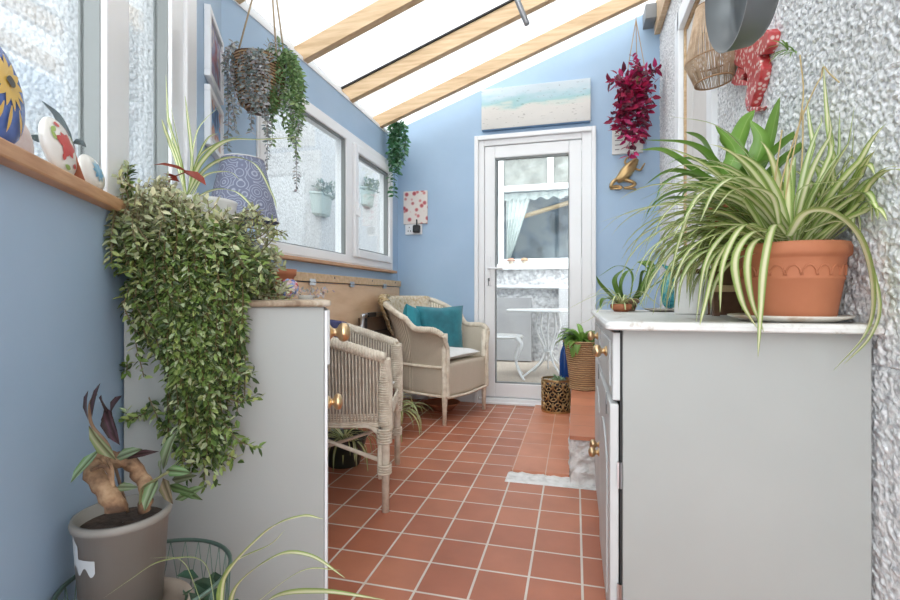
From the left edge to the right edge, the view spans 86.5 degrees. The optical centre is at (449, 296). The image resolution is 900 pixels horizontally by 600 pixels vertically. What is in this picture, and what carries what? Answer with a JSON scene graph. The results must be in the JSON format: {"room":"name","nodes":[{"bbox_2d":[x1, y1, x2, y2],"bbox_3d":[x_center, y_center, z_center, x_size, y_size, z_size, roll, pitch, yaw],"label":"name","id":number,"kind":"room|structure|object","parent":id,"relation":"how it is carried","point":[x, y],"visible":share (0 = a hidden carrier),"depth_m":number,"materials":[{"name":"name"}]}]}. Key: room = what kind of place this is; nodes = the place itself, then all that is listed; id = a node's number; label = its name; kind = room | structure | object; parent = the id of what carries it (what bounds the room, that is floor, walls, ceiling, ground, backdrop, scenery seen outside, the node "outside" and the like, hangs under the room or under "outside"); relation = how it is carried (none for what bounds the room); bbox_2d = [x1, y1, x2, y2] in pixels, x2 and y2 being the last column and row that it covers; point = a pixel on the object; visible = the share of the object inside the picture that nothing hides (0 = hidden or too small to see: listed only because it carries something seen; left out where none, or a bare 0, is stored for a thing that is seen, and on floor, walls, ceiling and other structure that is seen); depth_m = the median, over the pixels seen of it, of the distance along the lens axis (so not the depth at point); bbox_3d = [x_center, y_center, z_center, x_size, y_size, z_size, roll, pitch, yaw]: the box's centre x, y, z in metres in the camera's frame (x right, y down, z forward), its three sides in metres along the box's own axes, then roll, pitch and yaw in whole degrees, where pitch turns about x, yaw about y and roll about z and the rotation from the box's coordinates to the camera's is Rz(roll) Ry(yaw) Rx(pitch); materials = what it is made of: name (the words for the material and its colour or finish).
{"room":"sunroom","nodes":[
{"label":"sunroom","id":0,"kind":"room"},
{"bbox_2d":[0,0,220,599],"bbox_3d":[-0.690,-0.510,0.876,0.120,2.800,2.300,0,0,-16],"label":"wall","id":1,"kind":"structure","parent":0,"point":[62,327],"depth_m":0.68,"materials":[{"name":"blue paint"}]},
{"bbox_2d":[0,137,128,214],"bbox_3d":[-0.615,-0.170,0.664,0.140,0.022,1.850,0,0,-16],"label":"windowsill","id":2,"kind":"object","parent":1,"relation":"attached to","point":[12,156],"visible":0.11,"depth_m":0.66,"materials":[{"name":"brown wood"}]},
{"bbox_2d":[0,46,24,143],"bbox_3d":[-0.541,-0.247,0.566,0.040,0.131,0.115,0,0,-20],"label":"stone","id":3,"kind":"object","parent":2,"relation":"on","point":[12,106],"visible":0.88,"depth_m":0.57,"materials":[{"name":"blue stone"}]},
{"bbox_2d":[15,125,33,153],"bbox_3d":[-0.583,-0.211,0.652,0.014,0.060,0.050,0,0,-20],"label":"stone","id":4,"kind":"object","parent":2,"relation":"on","point":[25,142],"visible":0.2,"depth_m":0.65,"materials":[{"name":"white stone"}]},
{"bbox_2d":[38,116,76,174],"bbox_3d":[-0.587,-0.224,0.717,0.034,0.086,0.088,0,0,-18],"label":"stone","id":5,"kind":"object","parent":2,"relation":"on","point":[56,145],"visible":0.83,"depth_m":0.69,"materials":[{"name":"white stone"}]},
{"bbox_2d":[31,101,85,151],"bbox_3d":[-0.614,-0.240,0.741,0.026,0.119,0.102,0,0,-1],"label":"leaf ornament","id":6,"kind":"object","parent":2,"relation":"on","point":[56,114],"visible":0.63,"depth_m":0.76,"materials":[{"name":"grey metal"}]},
{"bbox_2d":[74,153,84,179],"bbox_3d":[-0.583,-0.201,0.747,0.012,0.053,0.020,0,0,15],"label":"slip","id":7,"kind":"object","parent":2,"relation":"on","point":[78,173],"visible":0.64,"depth_m":0.75,"materials":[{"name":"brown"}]},
{"bbox_2d":[78,154,104,189],"bbox_3d":[-0.615,-0.212,0.820,0.028,0.061,0.085,0,0,-17],"label":"stone","id":8,"kind":"object","parent":2,"relation":"on","point":[93,174],"visible":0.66,"depth_m":0.80,"materials":[{"name":"white stone"}]},
{"bbox_2d":[78,0,196,199],"bbox_3d":[-0.595,-0.800,0.672,0.066,1.240,1.854,0,0,-16],"label":"window","id":9,"kind":"structure","parent":1,"relation":"in","point":[103,25],"depth_m":0.95,"materials":[{"name":"white plastic"}]},
{"bbox_2d":[204,3,223,104],"bbox_3d":[-0.886,-0.900,1.801,0.021,0.250,0.275,0,0,-16],"label":"framed picture","id":10,"kind":"object","parent":1,"relation":"attached to","point":[213,42],"visible":0.98,"depth_m":1.76,"materials":[{"name":"white paint"}]},
{"bbox_2d":[211,24,219,89],"bbox_3d":[-0.889,-0.900,1.800,0.006,0.206,0.231,0,0,-16],"label":"print","id":11,"kind":"object","parent":10,"relation":"attached to","point":[215,34],"depth_m":1.81},
{"bbox_2d":[204,84,223,163],"bbox_3d":[-0.886,-0.640,1.801,0.021,0.210,0.275,0,0,-16],"label":"framed picture","id":12,"kind":"object","parent":1,"relation":"attached to","point":[213,124],"visible":0.84,"depth_m":1.76,"materials":[{"name":"white paint"}]},
{"bbox_2d":[211,100,219,152],"bbox_3d":[-0.889,-0.640,1.800,0.006,0.166,0.231,0,0,-16],"label":"print","id":13,"kind":"object","parent":12,"relation":"attached to","point":[215,116],"depth_m":1.81},
{"bbox_2d":[221,0,397,431],"bbox_3d":[-0.746,-0.220,2.996,0.100,2.120,2.080,0,0,15],"label":"wall","id":14,"kind":"structure","parent":0,"point":[321,94],"depth_m":2.70,"materials":[{"name":"blue paint"}]},
{"bbox_2d":[233,0,388,134],"bbox_3d":[-0.741,-1.290,3.005,0.106,0.020,2.060,0,0,15],"label":"trim","id":15,"kind":"structure","parent":14,"relation":"attached to","point":[241,5],"depth_m":2.65,"materials":[{"name":"white paint"}]},
{"bbox_2d":[243,0,388,131],"bbox_3d":[-0.785,-1.347,2.965,0.040,0.095,2.160,0,0,15],"label":"trim","id":16,"kind":"structure","parent":14,"relation":"attached to","point":[246,3],"depth_m":2.59,"materials":[{"name":"white paint"}]},
{"bbox_2d":[256,97,392,269],"bbox_3d":[-0.691,-0.642,3.039,0.126,0.875,1.700,0,0,15],"label":"window","id":17,"kind":"structure","parent":14,"relation":"in","point":[349,149],"depth_m":3.09,"materials":[{"name":"white plastic"}]},
{"bbox_2d":[264,272,400,430],"bbox_3d":[-0.671,0.329,3.002,0.040,0.922,1.990,0,0,15],"label":"wooden wall panel","id":18,"kind":"object","parent":14,"relation":"attached to","point":[348,302],"visible":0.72,"depth_m":3.06,"materials":[{"name":"brown wood"}]},
{"bbox_2d":[275,253,396,272],"bbox_3d":[-0.671,-0.200,3.038,0.065,0.020,1.700,0,0,15],"label":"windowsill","id":19,"kind":"structure","parent":14,"relation":"attached to","point":[285,257],"depth_m":2.81,"materials":[{"name":"brown wood"}]},
{"bbox_2d":[328,398,605,599],"bbox_3d":[-0.082,0.857,1.365,2.350,0.066,5.000,0,0,15],"label":"floor","id":20,"kind":"structure","parent":0,"point":[453,528],"depth_m":1.83,"materials":[{"name":"tile"}]},
{"bbox_2d":[68,384,204,599],"bbox_3d":[-0.466,0.321,0.696,0.238,0.405,0.134,0,0,45],"label":"potted plant","id":21,"kind":"object","parent":20,"relation":"on","point":[115,538],"visible":1,"depth_m":0.69,"materials":[{"name":"beige plastic"}]},
{"bbox_2d":[68,494,171,599],"bbox_3d":[-0.503,0.425,0.734,0.132,0.195,0.132,0,0,15],"label":"pot","id":22,"kind":"object","parent":21,"relation":"attached to","point":[109,550],"depth_m":0.69,"materials":[{"name":"beige plastic"}]},
{"bbox_2d":[51,538,232,599],"bbox_3d":[-0.457,0.630,0.724,0.232,0.417,0.232,0,0,15],"label":"wire basket","id":23,"kind":"object","parent":20,"relation":"on","point":[224,548],"visible":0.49,"depth_m":0.80,"materials":[{"name":"green metal"}]},
{"bbox_2d":[163,577,193,599],"bbox_3d":[-0.483,0.649,0.729,0.166,0.350,0.166,0,0,15],"label":"pot","id":24,"kind":"object","parent":23,"relation":"on","point":[173,588],"visible":0.42,"depth_m":0.79,"materials":[{"name":"beige ceramic"}]},
{"bbox_2d":[177,569,238,599],"bbox_3d":[-0.387,0.480,0.733,0.104,0.117,0.125,0,0,15],"label":"foliage","id":25,"kind":"object","parent":23,"relation":"in","point":[202,584],"visible":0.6,"depth_m":0.75,"materials":[{"name":"green plant"}]},
{"bbox_2d":[121,299,350,599],"bbox_3d":[-0.518,0.423,1.305,0.445,0.834,0.665,0,0,-16],"label":"base cabinet","id":26,"kind":"object","parent":20,"relation":"on","point":[289,348],"visible":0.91,"depth_m":1.01,"materials":[{"name":"grey paint"}]},
{"bbox_2d":[121,299,330,307],"bbox_3d":[-0.541,0.014,1.298,0.397,0.015,0.665,0,0,-16],"label":"countertop","id":27,"kind":"structure","parent":26,"relation":"on","point":[294,302],"depth_m":1.01,"materials":[{"name":"beige wood"}]},
{"bbox_2d":[155,163,205,211],"bbox_3d":[-0.592,-0.145,1.060,0.140,0.301,0.081,0,0,15],"label":"leaf plant","id":28,"kind":"object","parent":27,"relation":"on","point":[195,175],"visible":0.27,"depth_m":1.05,"materials":[{"name":"red plant"}]},
{"bbox_2d":[102,160,294,493],"bbox_3d":[-0.512,0.052,1.036,0.336,0.650,0.333,0,0,-20],"label":"trailing plant","id":29,"kind":"object","parent":27,"relation":"on","point":[197,270],"visible":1,"depth_m":0.91,"materials":[{"name":"green plant"}]},
{"bbox_2d":[162,82,293,220],"bbox_3d":[-0.540,-0.266,1.118,0.185,0.546,0.450,0,0,-45],"label":"spider plant","id":30,"kind":"object","parent":27,"relation":"on","point":[222,203],"visible":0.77,"depth_m":1.18,"materials":[{"name":"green plant"}]},
{"bbox_2d":[211,153,278,298],"bbox_3d":[-0.650,-0.213,1.500,0.216,0.438,0.216,0,0,15],"label":"table lamp","id":31,"kind":"object","parent":27,"relation":"on","point":[252,185],"visible":0.49,"depth_m":1.44,"materials":[{"name":"fabric"}]},
{"bbox_2d":[268,268,296,298],"bbox_3d":[-0.580,-0.043,1.620,0.116,0.100,0.115,0,0,15],"label":"terracotta pot","id":32,"kind":"object","parent":27,"relation":"on","point":[290,273],"visible":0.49,"depth_m":1.58,"materials":[{"name":"orange ceramic"}]},
{"bbox_2d":[280,279,298,297],"bbox_3d":[-0.505,-0.028,1.500,0.061,0.061,0.061,0,0,15],"label":"ball","id":33,"kind":"object","parent":27,"relation":"on","point":[291,281],"visible":0.55,"depth_m":1.48,"materials":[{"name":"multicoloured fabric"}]},
{"bbox_2d":[285,286,334,298],"bbox_3d":[-0.407,-0.013,1.396,0.119,0.038,0.092,0,0,15],"label":"dried flowers","id":34,"kind":"object","parent":27,"relation":"on","point":[309,296],"visible":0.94,"depth_m":1.39,"materials":[{"name":"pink plant"}]},
{"bbox_2d":[107,514,383,599],"bbox_3d":[-0.232,0.547,0.594,0.347,0.586,0.272,0,0,40],"label":"spider plant","id":35,"kind":"object","parent":20,"relation":"on","point":[221,587],"visible":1,"depth_m":0.58,"materials":[{"name":"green plant"}]},
{"bbox_2d":[328,428,377,470],"bbox_3d":[-0.545,0.749,2.446,0.378,0.182,0.362,0,0,15],"label":"spider plant","id":36,"kind":"object","parent":20,"relation":"on","point":[338,458],"visible":0.66,"depth_m":2.34,"materials":[{"name":"green plant"}]},
{"bbox_2d":[327,323,402,512],"bbox_3d":[-0.535,0.464,2.129,0.613,0.753,0.656,0,0,-1],"label":"wicker armchair","id":37,"kind":"object","parent":20,"relation":"on","point":[363,368],"visible":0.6,"depth_m":1.85,"materials":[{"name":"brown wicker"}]},
{"bbox_2d":[330,319,346,337],"bbox_3d":[-0.643,0.229,2.378,0.276,0.287,0.098,0,0,-25],"label":"throw","id":38,"kind":"object","parent":37,"relation":"on","point":[334,323],"visible":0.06,"depth_m":2.40,"materials":[{"name":"blue fabric"}]},
{"bbox_2d":[358,311,391,336],"bbox_3d":[-0.513,0.472,3.344,0.085,0.736,0.589,0,0,15],"label":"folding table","id":39,"kind":"object","parent":20,"relation":"on","point":[372,321],"visible":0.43,"depth_m":3.33,"materials":[{"name":"black"}]},
{"bbox_2d":[401,393,431,442],"bbox_3d":[-0.359,0.721,2.966,0.452,0.238,0.478,0,0,-39],"label":"spider plant","id":40,"kind":"object","parent":20,"relation":"on","point":[412,402],"visible":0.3,"depth_m":2.88,"materials":[{"name":"plant"}]},
{"bbox_2d":[383,297,489,425],"bbox_3d":[-0.140,0.416,3.510,0.670,0.849,0.764,0,0,33],"label":"wicker armchair","id":41,"kind":"object","parent":20,"relation":"on","point":[428,369],"visible":0.81,"depth_m":3.24,"materials":[{"name":"beige wicker"}]},
{"bbox_2d":[378,294,392,334],"bbox_3d":[-0.467,0.120,3.421,0.102,0.288,0.272,0,0,-11],"label":"scarf","id":42,"kind":"object","parent":41,"relation":"hanging from","point":[382,297],"visible":0.97,"depth_m":3.33,"materials":[{"name":"fabric"}]},
{"bbox_2d":[383,295,430,313],"bbox_3d":[-0.348,0.112,3.622,0.205,0.246,0.632,0,0,29],"label":"throw","id":43,"kind":"object","parent":41,"relation":"on","point":[398,302],"visible":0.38,"depth_m":3.73,"materials":[{"name":"beige fabric"}]},
{"bbox_2d":[450,347,479,359],"bbox_3d":[-0.068,0.402,3.464,0.420,0.073,0.420,0,0,33],"label":"seat pad","id":44,"kind":"object","parent":41,"relation":"on","point":[455,352],"visible":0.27,"depth_m":3.39,"materials":[{"name":"white fabric"}]},
{"bbox_2d":[403,303,420,325],"bbox_3d":[-0.260,0.215,3.469,0.137,0.341,0.365,0,0,15],"label":"cushion","id":45,"kind":"object","parent":44,"relation":"on","point":[412,313],"visible":0.23,"depth_m":3.35,"materials":[{"name":"teal fabric"}]},
{"bbox_2d":[416,306,462,347],"bbox_3d":[-0.074,0.235,3.576,0.400,0.340,0.127,0,0,-31],"label":"cushion","id":46,"kind":"object","parent":44,"relation":"on","point":[448,320],"visible":0.61,"depth_m":3.54,"materials":[{"name":"teal fabric"}]},
{"bbox_2d":[424,398,459,411],"bbox_3d":[-0.060,0.812,3.585,0.274,0.055,0.274,0,0,15],"label":"terracotta dish","id":47,"kind":"object","parent":20,"relation":"on","point":[435,404],"visible":0.82,"depth_m":3.60,"materials":[{"name":"brown ceramic"}]},
{"bbox_2d":[541,374,570,413],"bbox_3d":[0.768,0.692,3.463,0.212,0.265,0.212,0,0,15],"label":"pot","id":48,"kind":"object","parent":20,"relation":"on","point":[556,393],"visible":0.94,"depth_m":3.39,"materials":[{"name":"gold metal"}]},
{"bbox_2d":[559,335,569,399],"bbox_3d":[0.852,0.549,3.555,0.076,0.550,0.076,0,0,15],"label":"bottle","id":49,"kind":"object","parent":20,"relation":"on","point":[563,369],"visible":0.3,"depth_m":3.52,"materials":[{"name":"glass"}]},
{"bbox_2d":[568,389,595,485],"bbox_3d":[1.026,0.728,2.799,0.632,0.225,1.565,0,0,15],"label":"step","id":50,"kind":"structure","parent":20,"relation":"on","point":[582,408],"depth_m":2.14,"materials":[{"name":"tile"}]},
{"bbox_2d":[555,324,594,390],"bbox_3d":[0.896,0.402,3.222,0.379,0.429,0.384,0,0,15],"label":"plant","id":51,"kind":"object","parent":50,"relation":"on","point":[580,358],"visible":0.74,"depth_m":3.12,"materials":[{"name":"brown wicker"}]},
{"bbox_2d":[565,343,594,390],"bbox_3d":[0.896,0.458,3.208,0.256,0.315,0.256,0,0,15],"label":"basket","id":52,"kind":"object","parent":51,"relation":"attached to","point":[580,358],"depth_m":3.12,"materials":[{"name":"brown wicker"}]},
{"bbox_2d":[588,310,884,599],"bbox_3d":[0.725,0.447,1.511,0.554,0.786,1.040,0,0,15],"label":"base cabinet","id":53,"kind":"object","parent":20,"relation":"on","point":[725,470],"visible":0.94,"depth_m":1.04,"materials":[{"name":"grey paint"}]},
{"bbox_2d":[591,310,884,333],"bbox_3d":[0.736,0.064,1.508,0.530,0.020,1.040,0,0,15],"label":"countertop","id":54,"kind":"structure","parent":53,"relation":"on","point":[642,320],"depth_m":1.04,"materials":[{"name":"white stone"}]},
{"bbox_2d":[567,271,659,323],"bbox_3d":[0.586,0.003,1.798,0.357,0.196,0.255,0,0,-4],"label":"spider plant","id":55,"kind":"object","parent":54,"relation":"on","point":[621,306],"visible":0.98,"depth_m":1.80,"materials":[{"name":"plant"}]},
{"bbox_2d":[596,260,661,310],"bbox_3d":[0.704,-0.043,1.892,0.281,0.196,0.140,0,0,-6],"label":"aloe","id":56,"kind":"object","parent":54,"relation":"on","point":[618,289],"visible":0.53,"depth_m":1.87,"materials":[{"name":"green plant"}]},
{"bbox_2d":[645,308,673,311],"bbox_3d":[0.825,0.050,1.831,0.154,0.012,0.154,0,0,15],"label":"saucer","id":57,"kind":"object","parent":54,"relation":"on","point":[648,309],"visible":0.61,"depth_m":1.78,"materials":[{"name":"beige"}]},
{"bbox_2d":[660,265,675,307],"bbox_3d":[0.853,-0.043,1.824,0.094,0.172,0.042,0,0,15],"label":"fish ornament","id":58,"kind":"object","parent":57,"relation":"on","point":[671,305],"visible":0.22,"depth_m":1.81,"materials":[{"name":"teal glass"}]},
{"bbox_2d":[674,269,711,314],"bbox_3d":[0.793,-0.016,1.550,0.124,0.143,0.124,0,0,15],"label":"canister","id":59,"kind":"object","parent":54,"relation":"on","point":[684,308],"visible":0.32,"depth_m":1.50,"materials":[{"name":"white ceramic"}]},
{"bbox_2d":[704,248,744,315],"bbox_3d":[0.847,-0.046,1.430,0.165,0.203,0.145,0,0,15],"label":"plant stand","id":60,"kind":"object","parent":54,"relation":"on","point":[730,303],"visible":0.14,"depth_m":1.46,"materials":[{"name":"brown wood"}]},
{"bbox_2d":[642,97,801,244],"bbox_3d":[0.757,-0.352,1.457,0.385,0.409,0.426,0,0,1],"label":"potted plant","id":61,"kind":"object","parent":60,"relation":"on","point":[740,132],"visible":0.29,"depth_m":1.37,"materials":[{"name":"plant"}]},
{"bbox_2d":[727,313,855,322],"bbox_3d":[0.777,0.048,1.101,0.242,0.015,0.237,0,0,15],"label":"saucer","id":62,"kind":"object","parent":54,"relation":"on","point":[783,319],"visible":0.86,"depth_m":1.01,"materials":[{"name":"white ceramic"}]},
{"bbox_2d":[601,40,899,371],"bbox_3d":[0.679,-0.237,1.224,0.544,0.763,0.621,0,0,22],"label":"spider plant","id":63,"kind":"object","parent":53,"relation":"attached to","point":[784,261],"visible":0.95,"depth_m":1.04,"materials":[{"name":"green plant"}]},
{"bbox_2d":[398,15,659,321],"bbox_3d":[0.659,-0.665,3.766,2.430,3.110,0.120,0,0,15],"label":"wall","id":64,"kind":"structure","parent":0,"point":[438,262],"depth_m":3.70,"materials":[{"name":"blue paint"}]},
{"bbox_2d":[405,219,421,234],"bbox_3d":[-0.305,-0.576,3.926,0.147,0.121,0.056,0,0,15],"label":"wall socket","id":65,"kind":"object","parent":64,"relation":"attached to","point":[410,229],"visible":1,"depth_m":3.94,"materials":[{"name":"white plastic"}]},
{"bbox_2d":[403,190,427,224],"bbox_3d":[-0.284,-0.737,3.939,0.207,0.270,0.018,0,0,15],"label":"floral canvas","id":66,"kind":"object","parent":64,"relation":"attached to","point":[415,203],"visible":1,"depth_m":3.93},
{"bbox_2d":[403,392,473,401],"bbox_3d":[-0.120,0.775,3.898,0.656,0.130,0.018,0,0,15],"label":"baseboard","id":67,"kind":"structure","parent":64,"relation":"attached to","point":[467,398],"depth_m":3.85,"materials":[{"name":"white paint"}]},
{"bbox_2d":[474,126,595,406],"bbox_3d":[0.653,-0.218,3.727,0.926,2.117,0.159,0,0,15],"label":"door","id":68,"kind":"structure","parent":64,"relation":"in","point":[577,143],"depth_m":3.71,"materials":[{"name":"white paint"}]},
{"bbox_2d":[481,78,590,131],"bbox_3d":[0.652,-1.472,3.682,0.827,0.324,0.039,0,0,15],"label":"canvas painting","id":69,"kind":"object","parent":64,"relation":"attached to","point":[568,102],"visible":1,"depth_m":3.66,"materials":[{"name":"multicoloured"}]},
{"bbox_2d":[609,156,644,189],"bbox_3d":[1.299,-0.909,3.506,0.252,0.252,0.088,0,0,15],"label":"ornament","id":70,"kind":"object","parent":64,"relation":"attached to","point":[628,169],"visible":0.98,"depth_m":3.48,"materials":[{"name":"gold metal"}]},
{"bbox_2d":[612,129,642,154],"bbox_3d":[1.307,-1.146,3.521,0.215,0.181,0.022,0,0,15],"label":"wall plaque","id":71,"kind":"object","parent":64,"relation":"attached to","point":[617,149],"visible":0.63,"depth_m":3.52,"materials":[{"name":"white"}]},
{"bbox_2d":[643,2,656,29],"bbox_3d":[1.429,-2.010,3.424,0.073,0.100,0.149,0,0,15],"label":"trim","id":72,"kind":"structure","parent":64,"relation":"attached to","point":[650,10],"depth_m":3.36,"materials":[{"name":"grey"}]},
{"bbox_2d":[659,0,899,599],"bbox_3d":[1.095,-0.627,1.341,0.259,2.975,4.350,0,0,15],"label":"wall","id":73,"kind":"structure","parent":0,"point":[857,41],"depth_m":1.02,"materials":[{"name":"white paint"}]},
{"bbox_2d":[654,0,670,34],"bbox_3d":[0.897,-1.992,1.166,0.038,0.205,4.710,0,0,15],"label":"beam","id":74,"kind":"structure","parent":73,"relation":"attached to","point":[662,5],"depth_m":3.24,"materials":[{"name":"brown wood"}]},
{"bbox_2d":[675,0,718,268],"bbox_3d":[1.278,-0.507,2.436,0.100,2.245,0.790,0,0,15],"label":"door","id":75,"kind":"structure","parent":73,"relation":"in","point":[690,103],"depth_m":2.64,"materials":[{"name":"white paint"}]},
{"bbox_2d":[731,28,780,112],"bbox_3d":[1.020,-0.762,1.610,0.034,0.323,0.371,0,0,15],"label":"ornament","id":76,"kind":"object","parent":73,"relation":"attached to","point":[754,68],"visible":0.92,"depth_m":1.55,"materials":[{"name":"red fabric"}]},
{"bbox_3d":[0.052,-1.795,1.485,2.450,0.874,4.900,0,0,15],"label":"ceiling","id":77,"kind":"structure","parent":0,"visible":0},
{"bbox_2d":[220,0,308,193],"bbox_3d":[-0.725,-0.937,1.905,0.334,1.069,0.288,0,0,26],"label":"hanging basket","id":78,"kind":"object","parent":77,"relation":"hanging from","point":[260,79],"visible":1,"depth_m":1.85,"materials":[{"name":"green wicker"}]},
{"bbox_2d":[231,48,285,115],"bbox_3d":[-0.767,-0.846,1.920,0.204,0.205,0.204,0,0,15],"label":"basket","id":79,"kind":"object","parent":78,"relation":"attached to","point":[268,63],"depth_m":1.84,"materials":[{"name":"wicker"}]},
{"bbox_2d":[294,0,424,63],"bbox_3d":[0.140,-1.678,2.367,2.034,0.827,0.047,0,0,15],"label":"rafter","id":80,"kind":"object","parent":77,"relation":"attached to","point":[378,12],"visible":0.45,"depth_m":2.52,"materials":[{"name":"brown wood"}]},
{"bbox_2d":[385,120,410,198],"bbox_3d":[-0.406,-1.099,3.703,0.206,0.671,0.169,0,0,2],"label":"ivy","id":81,"kind":"object","parent":77,"relation":"hanging from","point":[394,139],"visible":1,"depth_m":3.68,"materials":[{"name":"green plant"}]},
{"bbox_2d":[341,0,555,102],"bbox_3d":[0.279,-1.684,2.896,2.034,0.838,0.059,0,0,15],"label":"rafter","id":82,"kind":"object","parent":77,"relation":"attached to","point":[506,13],"visible":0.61,"depth_m":2.97,"materials":[{"name":"brown wood"}]},
{"bbox_2d":[373,0,647,127],"bbox_3d":[0.406,-1.678,3.382,2.034,0.827,0.047,0,0,15],"label":"rafter","id":83,"kind":"object","parent":77,"relation":"attached to","point":[600,14],"visible":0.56,"depth_m":3.36,"materials":[{"name":"brown wood"}]},
{"bbox_2d":[514,0,529,25],"bbox_3d":[0.209,-1.468,2.049,0.299,0.706,0.022,0,0,40],"label":"metal rod","id":84,"kind":"object","parent":77,"relation":"hanging from","point":[519,5],"visible":1,"depth_m":1.97,"materials":[{"name":"grey metal"}]},
{"bbox_2d":[603,20,661,158],"bbox_3d":[1.262,-1.498,3.303,0.388,1.102,0.293,0,0,15],"label":"hanging plant","id":85,"kind":"object","parent":77,"relation":"hanging from","point":[632,95],"visible":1,"depth_m":3.27,"materials":[{"name":"red plant"}]},
{"bbox_2d":[684,0,736,90],"bbox_3d":[0.997,-1.441,1.821,0.186,1.264,0.187,0,0,15],"label":"pendant lamp","id":86,"kind":"object","parent":77,"relation":"hanging from","point":[697,37],"visible":0.62,"depth_m":1.80,"materials":[{"name":"wicker"}]},
{"bbox_2d":[705,0,778,52],"bbox_3d":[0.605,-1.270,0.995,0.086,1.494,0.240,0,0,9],"label":"lampshade","id":87,"kind":"object","parent":77,"relation":"hanging from","point":[731,25],"visible":1,"depth_m":1.07,"materials":[{"name":"grey metal"}]},
{"label":"outside","id":88,"kind":"structure","parent":0,"visible":0},
{"bbox_2d":[497,360,558,382],"bbox_3d":[-0.313,0.887,4.733,15.000,0.065,15.000,0,0,15],"label":"ground","id":89,"kind":"structure","parent":88,"point":[506,370],"depth_m":5.49,"materials":[{"name":"beige concrete"}]},
{"bbox_2d":[0,0,379,252],"bbox_3d":[-2.229,-0.635,2.443,0.450,3.050,9.600,0,0,15],"label":"wall","id":90,"kind":"structure","parent":89,"relation":"on","point":[39,38],"depth_m":2.89,"materials":[{"name":"white paint"}]},
{"bbox_2d":[309,178,334,217],"bbox_3d":[-1.278,-1.015,4.908,0.189,0.382,0.392,0,0,15],"label":"wall planter","id":91,"kind":"object","parent":90,"relation":"attached to","point":[321,202],"visible":0.98,"depth_m":4.82,"materials":[{"name":"white ceramic"}]},
{"bbox_2d":[360,177,379,208],"bbox_3d":[-0.984,-1.317,5.993,0.194,0.382,0.359,0,0,15],"label":"wall planter","id":92,"kind":"object","parent":90,"relation":"attached to","point":[367,194],"visible":1,"depth_m":5.92,"materials":[{"name":"grey plastic"}]},
{"bbox_2d":[397,61,567,360],"bbox_3d":[1.779,-1.135,6.801,5.000,4.050,1.180,0,0,15],"label":"house","id":93,"kind":"structure","parent":89,"relation":"on","point":[542,239],"depth_m":6.57,"materials":[{"name":"white plastic"}]},
{"bbox_2d":[507,258,514,263],"bbox_3d":[0.829,-0.486,6.491,0.116,0.087,0.116,0,0,15],"label":"ornament","id":94,"kind":"object","parent":93,"relation":"on","point":[510,260],"visible":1,"depth_m":6.46,"materials":[{"name":"beige ceramic"}]},
{"bbox_2d":[520,258,528,263],"bbox_3d":[1.003,-0.486,6.446,0.116,0.087,0.116,0,0,15],"label":"ornament","id":95,"kind":"object","parent":93,"relation":"on","point":[524,260],"visible":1,"depth_m":6.42,"materials":[{"name":"brown"}]},
{"bbox_2d":[497,285,567,288],"bbox_3d":[0.992,-0.063,6.407,1.278,0.210,0.053,0,0,15],"label":"drain pipe","id":96,"kind":"object","parent":93,"relation":"attached to","point":[498,286],"visible":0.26,"depth_m":6.36,"materials":[{"name":"white plastic"}]},
{"bbox_2d":[504,156,567,185],"bbox_3d":[1.531,-1.740,6.447,1.600,0.440,0.010,0,0,15],"label":"window pane","id":97,"kind":"object","parent":93,"relation":"hanging from","point":[522,171],"depth_m":6.55,"materials":[{"name":"clear glass"}]},
{"bbox_2d":[505,190,567,258],"bbox_3d":[1.538,-0.976,6.474,1.600,0.931,0.050,0,0,15],"label":"lace curtain","id":98,"kind":"object","parent":93,"relation":"hanging from","point":[516,203],"visible":0.82,"depth_m":6.64,"materials":[{"name":"white fabric"}]},
{"bbox_2d":[506,193,529,258],"bbox_3d":[0.955,-0.976,6.634,0.350,0.931,0.036,0,0,15],"label":"drape","id":99,"kind":"object","parent":98,"relation":"hanging from","point":[516,203],"depth_m":6.65,"materials":[{"name":"white fabric"}]},
{"bbox_2d":[524,201,567,217],"bbox_3d":[1.624,-1.300,6.604,1.216,0.382,0.055,0,0,15],"label":"batten","id":100,"kind":"object","parent":93,"relation":"attached to","point":[565,203],"visible":0.4,"depth_m":6.66,"materials":[{"name":"brown wood"}]},
{"bbox_2d":[497,333,524,380],"bbox_3d":[0.568,0.417,5.122,0.453,0.890,0.428,0,0,6],"label":"garden chair","id":101,"kind":"object","parent":89,"relation":"on","point":[517,337],"visible":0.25,"depth_m":4.94,"materials":[{"name":"white metal"}]},
{"bbox_2d":[497,298,531,360],"bbox_3d":[0.682,0.425,6.364,0.800,0.830,0.060,0,0,15],"label":"leaning board","id":102,"kind":"object","parent":89,"relation":"on","point":[507,322],"visible":0.56,"depth_m":6.29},
{"bbox_2d":[506,308,567,376],"bbox_3d":[1.057,0.492,5.150,0.900,0.724,0.900,0,0,15],"label":"garden table","id":103,"kind":"object","parent":89,"relation":"on","point":[546,350],"visible":0.85,"depth_m":5.10,"materials":[{"name":"white metal"}]},
{"bbox_2d":[559,288,567,357],"bbox_3d":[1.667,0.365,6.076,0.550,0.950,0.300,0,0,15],"label":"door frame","id":104,"kind":"structure","parent":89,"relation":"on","point":[563,292],"depth_m":5.99,"materials":[{"name":"silver metal"}]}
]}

